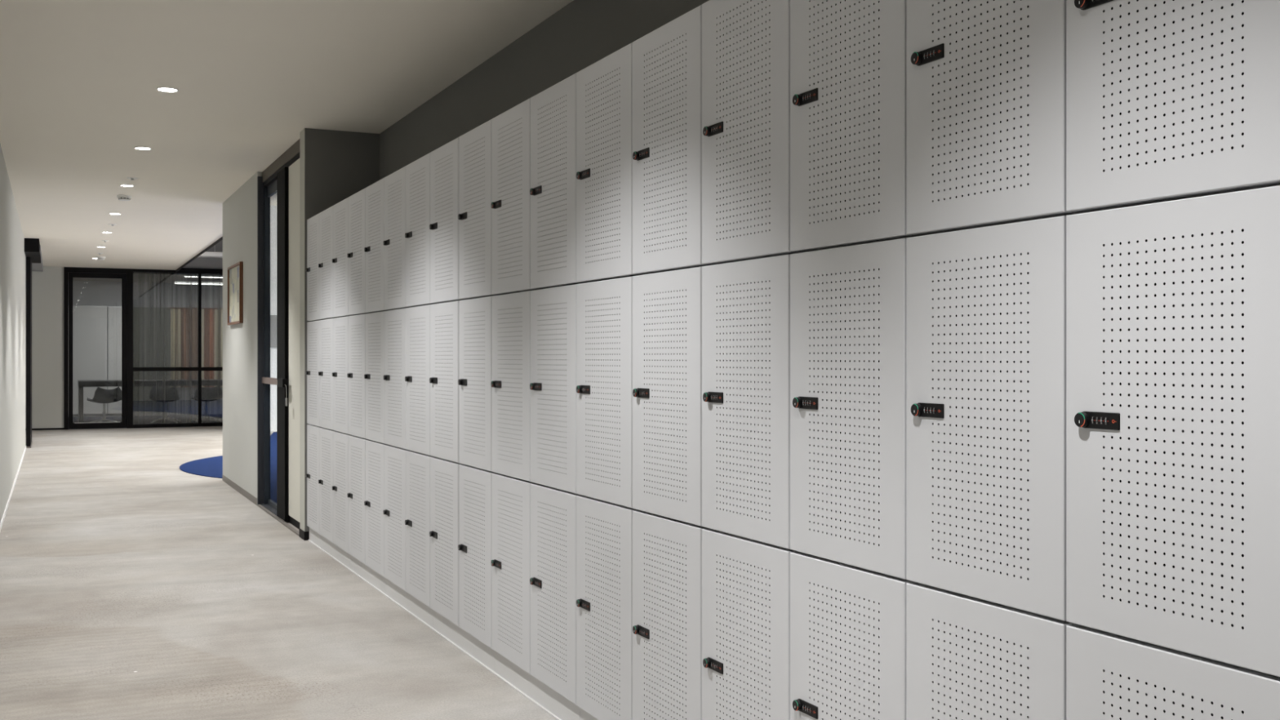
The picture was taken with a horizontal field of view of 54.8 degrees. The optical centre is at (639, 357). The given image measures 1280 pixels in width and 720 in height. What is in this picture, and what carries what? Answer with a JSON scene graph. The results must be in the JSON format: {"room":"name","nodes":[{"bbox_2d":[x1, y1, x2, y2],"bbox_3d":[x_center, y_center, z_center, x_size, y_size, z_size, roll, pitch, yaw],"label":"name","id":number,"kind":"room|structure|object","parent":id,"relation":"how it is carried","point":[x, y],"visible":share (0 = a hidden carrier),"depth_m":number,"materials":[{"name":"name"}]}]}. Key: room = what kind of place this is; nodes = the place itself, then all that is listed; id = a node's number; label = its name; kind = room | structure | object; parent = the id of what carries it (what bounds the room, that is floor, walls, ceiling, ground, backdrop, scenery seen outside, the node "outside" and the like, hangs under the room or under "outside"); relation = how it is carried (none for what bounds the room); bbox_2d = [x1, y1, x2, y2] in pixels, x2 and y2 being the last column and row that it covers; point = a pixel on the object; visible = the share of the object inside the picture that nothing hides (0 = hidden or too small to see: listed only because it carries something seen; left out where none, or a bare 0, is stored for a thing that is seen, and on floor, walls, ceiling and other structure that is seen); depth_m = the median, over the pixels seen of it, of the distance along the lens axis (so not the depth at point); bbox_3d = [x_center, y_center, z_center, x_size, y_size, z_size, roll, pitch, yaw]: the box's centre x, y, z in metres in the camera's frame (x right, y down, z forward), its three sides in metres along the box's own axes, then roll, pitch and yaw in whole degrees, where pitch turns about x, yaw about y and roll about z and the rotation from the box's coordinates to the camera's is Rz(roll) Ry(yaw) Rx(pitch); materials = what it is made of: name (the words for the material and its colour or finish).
{"room":"office corridor","nodes":[
{"label":"office corridor","id":0,"kind":"room"},
{"bbox_2d":[0,143,25,523],"bbox_3d":[-2.804,-0.147,4.967,0.150,2.580,23.380,0,0,-25],"label":"wall","id":1,"kind":"structure","parent":0,"point":[12,255],"depth_m":10.13,"materials":[{"name":"paint"}]},
{"bbox_2d":[0,445,26,531],"bbox_3d":[-2.733,1.128,5.001,0.008,0.030,23.380,0,0,-25],"label":"baseboard","id":2,"kind":"structure","parent":1,"relation":"attached to","point":[20,463],"depth_m":10.10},
{"bbox_2d":[24,238,40,448],"bbox_3d":[-7.738,-0.146,15.726,0.162,2.578,1.950,0,0,-25],"label":"door","id":3,"kind":"structure","parent":1,"relation":"in","point":[32,246],"depth_m":15.58,"materials":[{"name":"black metal"}]},
{"bbox_2d":[25,266,63,428],"bbox_3d":[-9.994,-0.147,19.232,1.838,2.580,0.120,0,0,-25],"label":"wall","id":4,"kind":"structure","parent":0,"point":[47,286],"depth_m":19.47,"materials":[{"name":"paint"}]},
{"bbox_2d":[25,427,63,430],"bbox_3d":[-9.966,1.128,19.173,1.838,0.030,0.012,0,0,-25],"label":"baseboard","id":5,"kind":"structure","parent":4,"relation":"attached to","point":[46,428],"depth_m":19.47,"materials":[{"name":"black metal"}]},
{"bbox_2d":[63,266,131,429],"bbox_3d":[-8.699,-0.147,19.797,0.987,2.580,0.090,0,0,-25],"label":"door","id":6,"kind":"structure","parent":4,"relation":"in","point":[69,273],"depth_m":19.76,"materials":[{"name":"black metal"}]},
{"bbox_2d":[72,280,222,417],"bbox_3d":[-9.098,-0.207,24.528,5.400,2.700,0.120,0,0,-25],"label":"wall","id":7,"kind":"structure","parent":0,"point":[85,293],"depth_m":23.96,"materials":[{"name":"grey paint"}]},
{"bbox_2d":[72,306,107,413],"bbox_3d":[-10.734,0.045,23.667,0.945,2.075,0.034,0,0,-25],"label":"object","id":8,"kind":"object","parent":7,"relation":"attached to","point":[89,322],"visible":0.52,"depth_m":23.72,"materials":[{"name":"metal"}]},
{"bbox_2d":[107,306,121,413],"bbox_3d":[-10.133,0.045,23.952,0.365,2.075,0.034,0,0,-25],"label":"board","id":9,"kind":"object","parent":7,"relation":"attached to","point":[114,313],"visible":0.56,"depth_m":23.91,"materials":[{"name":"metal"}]},
{"bbox_2d":[134,306,169,411],"bbox_3d":[-9.619,0.028,24.192,0.730,2.030,0.038,0,0,-25],"label":"acoustic panel","id":10,"kind":"object","parent":7,"relation":"attached to","point":[145,308],"visible":0.24,"depth_m":24.15,"materials":[{"name":"fabric"}]},
{"bbox_2d":[168,306,222,387],"bbox_3d":[-8.763,-0.201,24.569,1.160,1.587,0.030,0,0,-25],"label":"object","id":11,"kind":"structure","parent":7,"relation":"attached to","point":[211,309],"depth_m":24.61,"materials":[{"name":"brown fabric"}]},
{"bbox_2d":[72,273,222,283],"bbox_3d":[-8.113,-1.537,22.594,5.520,0.120,4.459,0,0,-25],"label":"ceiling","id":12,"kind":"structure","parent":0,"point":[168,277],"depth_m":23.36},
{"bbox_2d":[174,281,222,284],"bbox_3d":[-7.636,-1.403,22.499,1.600,0.152,0.060,0,0,-25],"label":"linear light","id":13,"kind":"object","parent":12,"relation":"hanging from","point":[184,282],"visible":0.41,"depth_m":22.35,"materials":[{"name":"white"}]},
{"bbox_2d":[183,275,222,278],"bbox_3d":[-7.178,-1.438,21.720,1.600,0.082,0.060,0,0,-25],"label":"linear light","id":14,"kind":"object","parent":12,"relation":"hanging from","point":[209,276],"visible":0.18,"depth_m":21.53,"materials":[{"name":"white"}]},
{"bbox_2d":[182,240,222,269],"bbox_3d":[-7.143,-1.917,20.586,1.150,0.880,0.120,0,0,-25],"label":"wall","id":15,"kind":"structure","parent":0,"point":[199,262],"depth_m":20.52,"materials":[{"name":"grey paint"}]},
{"bbox_2d":[175,236,222,271],"bbox_3d":[-5.582,-1.487,15.969,0.012,0.160,9.560,0,0,-25],"label":"trim","id":16,"kind":"structure","parent":15,"relation":"attached to","point":[221,237],"depth_m":16.77,"materials":[{"name":"black metal"}]},
{"bbox_2d":[222,171,262,497],"bbox_3d":[-3.379,-0.607,10.523,0.090,3.500,2.170,0,0,-25],"label":"wall partition","id":17,"kind":"structure","parent":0,"point":[240,209],"depth_m":10.34,"materials":[{"name":"paint"}]},
{"bbox_2d":[227,261,243,324],"bbox_3d":[-3.477,-0.542,10.592,0.028,0.510,0.800,0,0,-25],"label":"framed picture","id":18,"kind":"object","parent":17,"relation":"attached to","point":[235,272],"visible":1,"depth_m":10.56,"materials":[{"name":"beige paper"}]},
{"bbox_2d":[222,474,309,540],"bbox_3d":[-2.970,1.115,9.611,0.054,0.055,4.188,0,0,-25],"label":"baseboard","id":19,"kind":"structure","parent":17,"relation":"attached to","point":[228,482],"depth_m":9.32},
{"bbox_2d":[270,205,276,431],"bbox_3d":[-4.406,-0.607,20.767,4.150,3.500,1.900,0,0,-25],"label":"wall","id":20,"kind":"structure","parent":0,"point":[273,208],"depth_m":19.11,"materials":[{"name":"white paint"}]},
{"bbox_2d":[270,315,276,347],"bbox_3d":[-3.990,-0.407,19.902,3.940,0.500,0.020,0,0,-25],"label":"wall panel","id":21,"kind":"object","parent":20,"relation":"attached to","point":[273,317],"depth_m":19.09,"materials":[{"name":"white paint"}]},
{"bbox_2d":[270,197,276,205],"bbox_3d":[-2.444,-2.417,15.234,5.650,0.120,13.820,0,0,-25],"label":"ceiling","id":22,"kind":"structure","parent":0,"point":[273,202],"depth_m":18.79,"materials":[{"name":"paint"}]},
{"bbox_2d":[198,245,222,257],"bbox_3d":[-5.672,-1.977,20.111,3.000,0.760,0.280,0,0,-25],"label":"linear light","id":23,"kind":"object","parent":22,"relation":"hanging from","point":[206,254],"visible":0.06,"depth_m":19.47,"materials":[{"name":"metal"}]},
{"bbox_2d":[0,413,556,719],"bbox_3d":[-1.937,1.200,10.261,9.100,0.126,32.400,0,0,-25],"label":"floor","id":24,"kind":"structure","parent":0,"point":[135,585],"depth_m":5.51,"materials":[{"name":"concrete"}]},
{"bbox_2d":[87,386,121,422],"bbox_3d":[-9.060,0.811,20.867,0.480,0.647,0.488,0,0,-43],"label":"swivel chair","id":25,"kind":"object","parent":24,"relation":"on","point":[103,396],"visible":0.84,"depth_m":20.73,"materials":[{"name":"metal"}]},
{"bbox_2d":[77,378,222,422],"bbox_3d":[-8.316,0.772,22.509,3.520,0.730,1.100,0,0,-25],"label":"meeting table","id":26,"kind":"object","parent":24,"relation":"on","point":[103,383],"visible":0.41,"depth_m":21.48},
{"bbox_2d":[149,386,180,422],"bbox_3d":[-8.258,0.811,21.470,0.480,0.647,0.488,0,0,-14],"label":"swivel chair","id":27,"kind":"object","parent":24,"relation":"on","point":[153,387],"visible":0.26,"depth_m":21.26,"materials":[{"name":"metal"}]},
{"bbox_2d":[192,386,222,422],"bbox_3d":[-7.649,0.811,21.758,0.480,0.647,0.488,0,0,-31],"label":"swivel chair","id":28,"kind":"object","parent":24,"relation":"on","point":[202,388],"visible":0.33,"depth_m":21.59,"materials":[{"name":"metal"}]},
{"bbox_2d":[179,431,276,502],"bbox_3d":[-3.452,1.139,13.637,3.140,0.008,11.200,0,0,-25],"label":"carpet","id":29,"kind":"object","parent":24,"relation":"on","point":[211,467],"visible":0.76,"depth_m":12.76,"materials":[{"name":"blue carpet"}]},
{"bbox_2d":[306,424,321,533],"bbox_3d":[-1.799,0.735,7.627,0.465,0.639,0.399,0,0,-25],"label":"locker","id":30,"kind":"object","parent":24,"relation":"on","point":[313,431],"visible":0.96,"depth_m":7.53,"materials":[{"name":"white metal"}]},
{"bbox_2d":[306,320,319,426],"bbox_3d":[-1.799,0.095,7.627,0.465,0.639,0.399,0,0,-25],"label":"locker","id":31,"kind":"object","parent":30,"relation":"on","point":[313,327],"visible":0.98,"depth_m":7.53,"materials":[{"name":"white metal"}]},
{"bbox_2d":[306,213,322,321],"bbox_3d":[-1.799,-0.545,7.627,0.465,0.639,0.399,0,0,-25],"label":"locker","id":32,"kind":"object","parent":31,"relation":"on","point":[313,223],"visible":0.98,"depth_m":7.53,"materials":[{"name":"white metal"}]},
{"bbox_2d":[318,427,334,542],"bbox_3d":[-1.627,0.735,7.265,0.465,0.639,0.399,0,0,-25],"label":"locker","id":33,"kind":"object","parent":24,"relation":"on","point":[326,435],"visible":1,"depth_m":7.17,"materials":[{"name":"white metal"}]},
{"bbox_2d":[318,318,333,430],"bbox_3d":[-1.627,0.095,7.265,0.465,0.639,0.399,0,0,-25],"label":"locker","id":34,"kind":"object","parent":33,"relation":"on","point":[326,326],"visible":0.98,"depth_m":7.17,"materials":[{"name":"white metal"}]},
{"bbox_2d":[318,205,336,319],"bbox_3d":[-1.627,-0.545,7.265,0.465,0.639,0.399,0,0,-25],"label":"locker","id":35,"kind":"object","parent":34,"relation":"on","point":[325,265],"visible":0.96,"depth_m":7.17,"materials":[{"name":"white metal"}]},
{"bbox_2d":[332,431,350,553],"bbox_3d":[-1.456,0.735,6.904,0.465,0.639,0.399,0,0,-25],"label":"locker","id":36,"kind":"object","parent":24,"relation":"on","point":[340,440],"visible":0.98,"depth_m":6.80,"materials":[{"name":"white metal"}]},
{"bbox_2d":[332,316,348,434],"bbox_3d":[-1.456,0.095,6.904,0.465,0.639,0.399,0,0,-25],"label":"locker","id":37,"kind":"object","parent":36,"relation":"on","point":[340,325],"visible":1,"depth_m":6.80,"materials":[{"name":"white metal"}]},
{"bbox_2d":[332,197,351,317],"bbox_3d":[-1.456,-0.545,6.904,0.465,0.639,0.399,0,0,-25],"label":"locker","id":38,"kind":"object","parent":37,"relation":"on","point":[340,210],"visible":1,"depth_m":6.80,"materials":[{"name":"white metal"}]},
{"bbox_2d":[346,435,368,564],"bbox_3d":[-1.284,0.735,6.542,0.465,0.639,0.399,0,0,-25],"label":"locker","id":39,"kind":"object","parent":24,"relation":"on","point":[356,495],"visible":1,"depth_m":6.43,"materials":[{"name":"white metal"}]},
{"bbox_2d":[346,314,364,438],"bbox_3d":[-1.284,0.095,6.542,0.465,0.639,0.399,0,0,-25],"label":"locker","id":40,"kind":"object","parent":39,"relation":"on","point":[356,373],"visible":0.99,"depth_m":6.43,"materials":[{"name":"white metal"}]},
{"bbox_2d":[346,188,368,315],"bbox_3d":[-1.284,-0.545,6.542,0.465,0.639,0.399,0,0,-25],"label":"locker","id":41,"kind":"object","parent":40,"relation":"on","point":[356,255],"visible":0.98,"depth_m":6.43,"materials":[{"name":"white metal"}]},
{"bbox_2d":[364,440,387,577],"bbox_3d":[-1.113,0.735,6.181,0.465,0.639,0.399,0,0,-25],"label":"locker","id":42,"kind":"object","parent":24,"relation":"on","point":[374,503],"visible":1,"depth_m":6.07,"materials":[{"name":"white metal"}]},
{"bbox_2d":[364,311,384,443],"bbox_3d":[-1.113,0.095,6.181,0.465,0.639,0.399,0,0,-25],"label":"locker","id":43,"kind":"object","parent":42,"relation":"on","point":[374,322],"visible":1,"depth_m":6.07,"materials":[{"name":"white metal"}]},
{"bbox_2d":[364,177,388,313],"bbox_3d":[-1.113,-0.545,6.181,0.465,0.639,0.399,0,0,-25],"label":"locker","id":44,"kind":"object","parent":43,"relation":"on","point":[374,249],"visible":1,"depth_m":6.07,"materials":[{"name":"white metal"}]},
{"bbox_2d":[382,444,409,591],"bbox_3d":[-0.941,0.735,5.820,0.465,0.639,0.399,0,0,-25],"label":"locker","id":45,"kind":"object","parent":24,"relation":"on","point":[394,512],"visible":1,"depth_m":5.72,"materials":[{"name":"white metal"}]},
{"bbox_2d":[382,308,405,448],"bbox_3d":[-0.941,0.095,5.820,0.465,0.639,0.399,0,0,-25],"label":"locker","id":46,"kind":"object","parent":45,"relation":"on","point":[394,375],"visible":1,"depth_m":5.72,"materials":[{"name":"white metal"}]},
{"bbox_2d":[382,166,409,310],"bbox_3d":[-0.941,-0.545,5.820,0.465,0.639,0.399,0,0,-25],"label":"locker","id":47,"kind":"object","parent":46,"relation":"on","point":[394,242],"visible":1,"depth_m":5.72,"materials":[{"name":"white metal"}]},
{"bbox_2d":[404,450,434,607],"bbox_3d":[-0.770,0.735,5.458,0.465,0.639,0.399,0,0,-25],"label":"locker","id":48,"kind":"object","parent":24,"relation":"on","point":[417,522],"visible":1,"depth_m":5.35,"materials":[{"name":"white metal"}]},
{"bbox_2d":[404,304,430,455],"bbox_3d":[-0.770,0.095,5.458,0.465,0.639,0.399,0,0,-25],"label":"locker","id":49,"kind":"object","parent":48,"relation":"on","point":[417,376],"visible":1,"depth_m":5.35,"materials":[{"name":"white metal"}]},
{"bbox_2d":[404,152,435,307],"bbox_3d":[-0.770,-0.545,5.458,0.465,0.639,0.399,0,0,-25],"label":"locker","id":50,"kind":"object","parent":49,"relation":"on","point":[417,234],"visible":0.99,"depth_m":5.35,"materials":[{"name":"white metal"}]},
{"bbox_2d":[429,457,462,626],"bbox_3d":[-0.598,0.735,5.097,0.465,0.639,0.399,0,0,-25],"label":"locker","id":51,"kind":"object","parent":24,"relation":"on","point":[444,473],"visible":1,"depth_m":4.99,"materials":[{"name":"white metal"}]},
{"bbox_2d":[429,301,458,462],"bbox_3d":[-0.598,0.095,5.097,0.465,0.639,0.399,0,0,-25],"label":"locker","id":52,"kind":"object","parent":51,"relation":"on","point":[444,317],"visible":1,"depth_m":4.99,"materials":[{"name":"white metal"}]},
{"bbox_2d":[429,137,463,303],"bbox_3d":[-0.598,-0.545,5.097,0.465,0.639,0.399,0,0,-25],"label":"locker","id":53,"kind":"object","parent":52,"relation":"on","point":[444,160],"visible":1,"depth_m":4.99,"materials":[{"name":"white metal"}]},
{"bbox_2d":[309,527,598,719],"bbox_3d":[-0.423,1.099,4.291,0.036,0.087,7.599,0,0,-25],"label":"plinth","id":54,"kind":"object","parent":24,"relation":"on","point":[557,704],"visible":0.72,"depth_m":4.77,"materials":[{"name":"metal"}]},
{"bbox_2d":[457,464,496,648],"bbox_3d":[-0.425,0.735,4.732,0.465,0.639,0.399,0,0,-25],"label":"locker","id":55,"kind":"object","parent":24,"relation":"on","point":[474,547],"visible":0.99,"depth_m":4.62,"materials":[{"name":"white metal"}]},
{"bbox_2d":[457,296,491,471],"bbox_3d":[-0.425,0.095,4.732,0.465,0.639,0.399,0,0,-25],"label":"locker","id":56,"kind":"object","parent":55,"relation":"on","point":[474,380],"visible":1,"depth_m":4.62,"materials":[{"name":"white metal"}]},
{"bbox_2d":[457,119,496,300],"bbox_3d":[-0.425,-0.545,4.732,0.465,0.639,0.399,0,0,-25],"label":"locker","id":57,"kind":"object","parent":56,"relation":"on","point":[474,216],"visible":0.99,"depth_m":4.62,"materials":[{"name":"white metal"}]},
{"bbox_2d":[490,472,534,674],"bbox_3d":[-0.253,0.735,4.371,0.465,0.639,0.399,0,0,-25],"label":"locker","id":58,"kind":"object","parent":24,"relation":"on","point":[510,562],"visible":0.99,"depth_m":4.25,"materials":[{"name":"white metal"}]},
{"bbox_2d":[490,290,530,481],"bbox_3d":[-0.253,0.095,4.371,0.465,0.639,0.399,0,0,-25],"label":"locker","id":59,"kind":"object","parent":58,"relation":"on","point":[510,383],"visible":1,"depth_m":4.25,"materials":[{"name":"white metal"}]},
{"bbox_2d":[490,97,535,295],"bbox_3d":[-0.253,-0.545,4.371,0.465,0.639,0.399,0,0,-25],"label":"locker","id":60,"kind":"object","parent":59,"relation":"on","point":[510,206],"visible":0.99,"depth_m":4.25,"materials":[{"name":"white metal"}]},
{"bbox_2d":[529,483,582,704],"bbox_3d":[-0.082,0.735,4.009,0.465,0.639,0.399,0,0,-25],"label":"locker","id":61,"kind":"object","parent":24,"relation":"on","point":[553,580],"visible":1,"depth_m":3.89,"materials":[{"name":"white metal"}]},
{"bbox_2d":[529,284,576,493],"bbox_3d":[-0.082,0.095,4.009,0.465,0.639,0.399,0,0,-25],"label":"locker","id":62,"kind":"object","parent":61,"relation":"on","point":[553,385],"visible":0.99,"depth_m":3.89,"materials":[{"name":"white metal"}]},
{"bbox_2d":[529,73,582,289],"bbox_3d":[-0.082,-0.545,4.009,0.465,0.639,0.399,0,0,-25],"label":"locker","id":63,"kind":"object","parent":62,"relation":"on","point":[553,191],"visible":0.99,"depth_m":3.89,"materials":[{"name":"white metal"}]},
{"bbox_2d":[576,495,638,719],"bbox_3d":[0.090,0.735,3.648,0.465,0.639,0.399,0,0,-25],"label":"locker","id":64,"kind":"object","parent":24,"relation":"on","point":[604,529],"visible":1,"depth_m":3.54,"materials":[{"name":"white metal"}]},
{"bbox_2d":[576,276,632,507],"bbox_3d":[0.090,0.095,3.648,0.465,0.639,0.399,0,0,-25],"label":"locker","id":65,"kind":"object","parent":64,"relation":"on","point":[604,308],"visible":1,"depth_m":3.54,"materials":[{"name":"white metal"}]},
{"bbox_2d":[576,42,638,283],"bbox_3d":[0.090,-0.545,3.648,0.465,0.639,0.399,0,0,-25],"label":"locker","id":66,"kind":"object","parent":65,"relation":"on","point":[604,88],"visible":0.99,"depth_m":3.54,"materials":[{"name":"white metal"}]},
{"bbox_2d":[632,510,706,719],"bbox_3d":[0.261,0.735,3.287,0.465,0.639,0.399,0,0,-25],"label":"locker","id":67,"kind":"object","parent":24,"relation":"on","point":[667,552],"visible":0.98,"depth_m":3.18,"materials":[{"name":"white metal"}]},
{"bbox_2d":[632,266,702,526],"bbox_3d":[0.261,0.095,3.287,0.465,0.639,0.399,0,0,-25],"label":"locker","id":68,"kind":"object","parent":67,"relation":"on","point":[667,306],"visible":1,"depth_m":3.18,"materials":[{"name":"white metal"}]},
{"bbox_2d":[632,4,708,275],"bbox_3d":[0.261,-0.545,3.287,0.465,0.639,0.399,0,0,-25],"label":"locker","id":69,"kind":"object","parent":68,"relation":"on","point":[667,60],"visible":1,"depth_m":3.18,"materials":[{"name":"white metal"}]},
{"bbox_2d":[702,528,796,719],"bbox_3d":[0.433,0.735,2.925,0.465,0.639,0.399,0,0,-25],"label":"locker","id":70,"kind":"object","parent":24,"relation":"on","point":[746,582],"visible":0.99,"depth_m":2.82,"materials":[{"name":"white metal"}]},
{"bbox_2d":[702,254,790,549],"bbox_3d":[0.433,0.095,2.925,0.465,0.639,0.399,0,0,-25],"label":"locker","id":71,"kind":"object","parent":70,"relation":"on","point":[746,304],"visible":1,"depth_m":2.82,"materials":[{"name":"white metal"}]},
{"bbox_2d":[702,0,796,265],"bbox_3d":[0.433,-0.545,2.925,0.465,0.639,0.399,0,0,-25],"label":"locker","id":72,"kind":"object","parent":71,"relation":"on","point":[746,43],"visible":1,"depth_m":2.82,"materials":[{"name":"white metal"}]},
{"bbox_2d":[790,551,913,719],"bbox_3d":[0.604,0.735,2.564,0.465,0.639,0.399,0,0,-25],"label":"locker","id":73,"kind":"object","parent":24,"relation":"on","point":[848,622],"visible":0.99,"depth_m":2.46,"materials":[{"name":"white metal"}]},
{"bbox_2d":[790,238,906,579],"bbox_3d":[0.604,0.095,2.564,0.465,0.639,0.399,0,0,-25],"label":"locker","id":74,"kind":"object","parent":73,"relation":"on","point":[848,304],"visible":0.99,"depth_m":2.45,"materials":[{"name":"white metal"}]},
{"bbox_2d":[790,0,913,253],"bbox_3d":[0.604,-0.545,2.564,0.465,0.639,0.399,0,0,-25],"label":"locker","id":75,"kind":"object","parent":74,"relation":"on","point":[848,57],"visible":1,"depth_m":2.46,"materials":[{"name":"white metal"}]},
{"bbox_2d":[906,582,1074,719],"bbox_3d":[0.776,0.735,2.203,0.465,0.639,0.399,0,0,-25],"label":"locker","id":76,"kind":"object","parent":24,"relation":"on","point":[968,658],"visible":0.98,"depth_m":2.10,"materials":[{"name":"white metal"}]},
{"bbox_2d":[906,215,1066,621],"bbox_3d":[0.776,0.095,2.203,0.465,0.639,0.399,0,0,-25],"label":"locker","id":77,"kind":"object","parent":76,"relation":"on","point":[986,306],"visible":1,"depth_m":2.09,"materials":[{"name":"white metal"}]},
{"bbox_2d":[906,0,1074,236],"bbox_3d":[0.776,-0.545,2.203,0.465,0.639,0.399,0,0,-25],"label":"locker","id":78,"kind":"object","parent":77,"relation":"on","point":[986,79],"visible":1,"depth_m":2.10,"materials":[{"name":"white metal"}]},
{"bbox_2d":[1066,623,1279,719],"bbox_3d":[0.948,0.735,1.841,0.465,0.639,0.399,0,0,-25],"label":"locker","id":79,"kind":"object","parent":24,"relation":"on","point":[1109,676],"visible":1,"depth_m":1.77,"materials":[{"name":"white metal"}]},
{"bbox_2d":[1066,185,1279,676],"bbox_3d":[0.948,0.095,1.841,0.465,0.639,0.399,0,0,-25],"label":"locker","id":80,"kind":"object","parent":79,"relation":"on","point":[1173,307],"visible":1,"depth_m":1.74,"materials":[{"name":"white metal"}]},
{"bbox_2d":[1066,0,1279,213],"bbox_3d":[0.948,-0.545,1.841,0.465,0.639,0.399,0,0,-25],"label":"locker","id":81,"kind":"object","parent":80,"relation":"on","point":[1166,100],"visible":1,"depth_m":1.75,"materials":[{"name":"white metal"}]},
{"bbox_2d":[0,0,573,270],"bbox_3d":[-3.165,-1.497,7.076,3.750,0.120,27.700,0,0,-25],"label":"ceiling","id":82,"kind":"structure","parent":0,"point":[80,79],"depth_m":6.59,"materials":[{"name":"paint"}]},
{"bbox_2d":[25,244,43,271],"bbox_3d":[-8.793,-1.397,17.461,0.590,0.080,4.090,0,0,-25],"label":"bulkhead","id":83,"kind":"object","parent":82,"relation":"attached to","point":[35,266],"visible":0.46,"depth_m":18.22,"materials":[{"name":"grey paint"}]},
{"bbox_2d":[96,256,105,260],"bbox_3d":[-7.692,-1.415,17.602,0.124,0.044,0.124,0,0,-25],"label":"smoke detector","id":84,"kind":"object","parent":82,"relation":"attached to","point":[100,258],"visible":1,"depth_m":17.56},
{"bbox_2d":[116,195,132,200],"bbox_3d":[-4.578,-1.415,10.955,0.124,0.044,0.124,0,0,-25],"label":"smoke detector","id":85,"kind":"object","parent":82,"relation":"attached to","point":[122,197],"visible":1,"depth_m":10.91,"materials":[{"name":"white plastic"}]},
{"bbox_2d":[120,184,133,186],"bbox_3d":[-4.279,-1.434,10.289,0.114,0.006,0.114,0,0,-25],"label":"recessed light","id":86,"kind":"object","parent":82,"relation":"in","point":[123,185],"visible":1,"depth_m":10.28,"materials":[{"name":"white"}]},
{"bbox_2d":[127,177,137,180],"bbox_3d":[-4.061,-1.427,9.872,0.084,0.020,0.084,0,0,-25],"label":"cap","id":87,"kind":"object","parent":82,"relation":"attached to","point":[131,178],"visible":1,"depth_m":9.86,"materials":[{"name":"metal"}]},
{"bbox_2d":[133,146,151,150],"bbox_3d":[-3.408,-1.434,8.455,0.114,0.006,0.114,0,0,-25],"label":"recessed light","id":88,"kind":"object","parent":82,"relation":"in","point":[135,148],"visible":1,"depth_m":8.44,"materials":[{"name":"white"}]},
{"bbox_2d":[155,87,178,92],"bbox_3d":[-2.529,-1.434,6.603,0.114,0.006,0.114,0,0,-25],"label":"recessed light","id":89,"kind":"object","parent":82,"relation":"in","point":[161,89],"visible":1,"depth_m":6.59,"materials":[{"name":"white"}]},
{"bbox_2d":[299,128,379,531],"bbox_3d":[-1.853,-0.147,7.927,0.621,2.580,0.168,0,0,-25],"label":"wall","id":90,"kind":"structure","parent":0,"point":[335,166],"depth_m":7.79,"materials":[{"name":"paint"}]},
{"bbox_2d":[307,539,561,719],"bbox_3d":[-0.443,1.141,4.281,0.006,0.005,7.601,0,0,-25],"label":"trim","id":91,"kind":"structure","parent":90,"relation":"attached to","point":[315,544],"depth_m":4.91,"materials":[{"name":"metal"}]},
{"bbox_2d":[379,0,709,179],"bbox_3d":[1.371,-0.147,1.686,0.150,2.580,13.870,0,0,-25],"label":"wall","id":92,"kind":"structure","parent":0,"point":[581,33],"depth_m":5.45,"materials":[{"name":"paint"}]},
{"bbox_3d":[-5.743,-0.207,21.250,2.150,2.700,0.120,0,0,-25],"label":"wall","id":93,"kind":"structure","parent":0,"visible":0},
{"bbox_2d":[131,267,222,428],"bbox_3d":[-7.474,-0.167,20.379,1.725,2.620,0.090,0,0,-25],"label":"window","id":94,"kind":"structure","parent":93,"relation":"in","point":[184,270],"depth_m":20.36,"materials":[{"name":"black metal"}]},
{"bbox_2d":[133,271,222,424],"bbox_3d":[-7.535,-0.147,20.489,1.700,2.520,0.104,0,0,-25],"label":"sheer curtain","id":95,"kind":"object","parent":94,"relation":"hanging from","point":[190,303],"visible":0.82,"depth_m":20.42,"materials":[{"name":"grey fabric"}]},
{"bbox_3d":[-2.240,-1.880,8.800,0.571,0.955,1.920,0,0,-25],"label":"wall","id":96,"kind":"structure","parent":0,"visible":0},
{"bbox_2d":[257,138,299,528],"bbox_3d":[-2.526,-0.146,8.714,0.100,2.578,1.828,0,0,-25],"label":"door","id":97,"kind":"structure","parent":96,"relation":"in","point":[282,177],"depth_m":8.62,"materials":[{"name":"black metal"}]},
{"bbox_2d":[284,384,287,405],"bbox_3d":[-2.406,0.255,8.380,0.008,0.146,0.088,0,0,-25],"label":"tag","id":98,"kind":"object","parent":97,"relation":"hanging from","point":[285,384],"visible":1,"depth_m":8.34,"materials":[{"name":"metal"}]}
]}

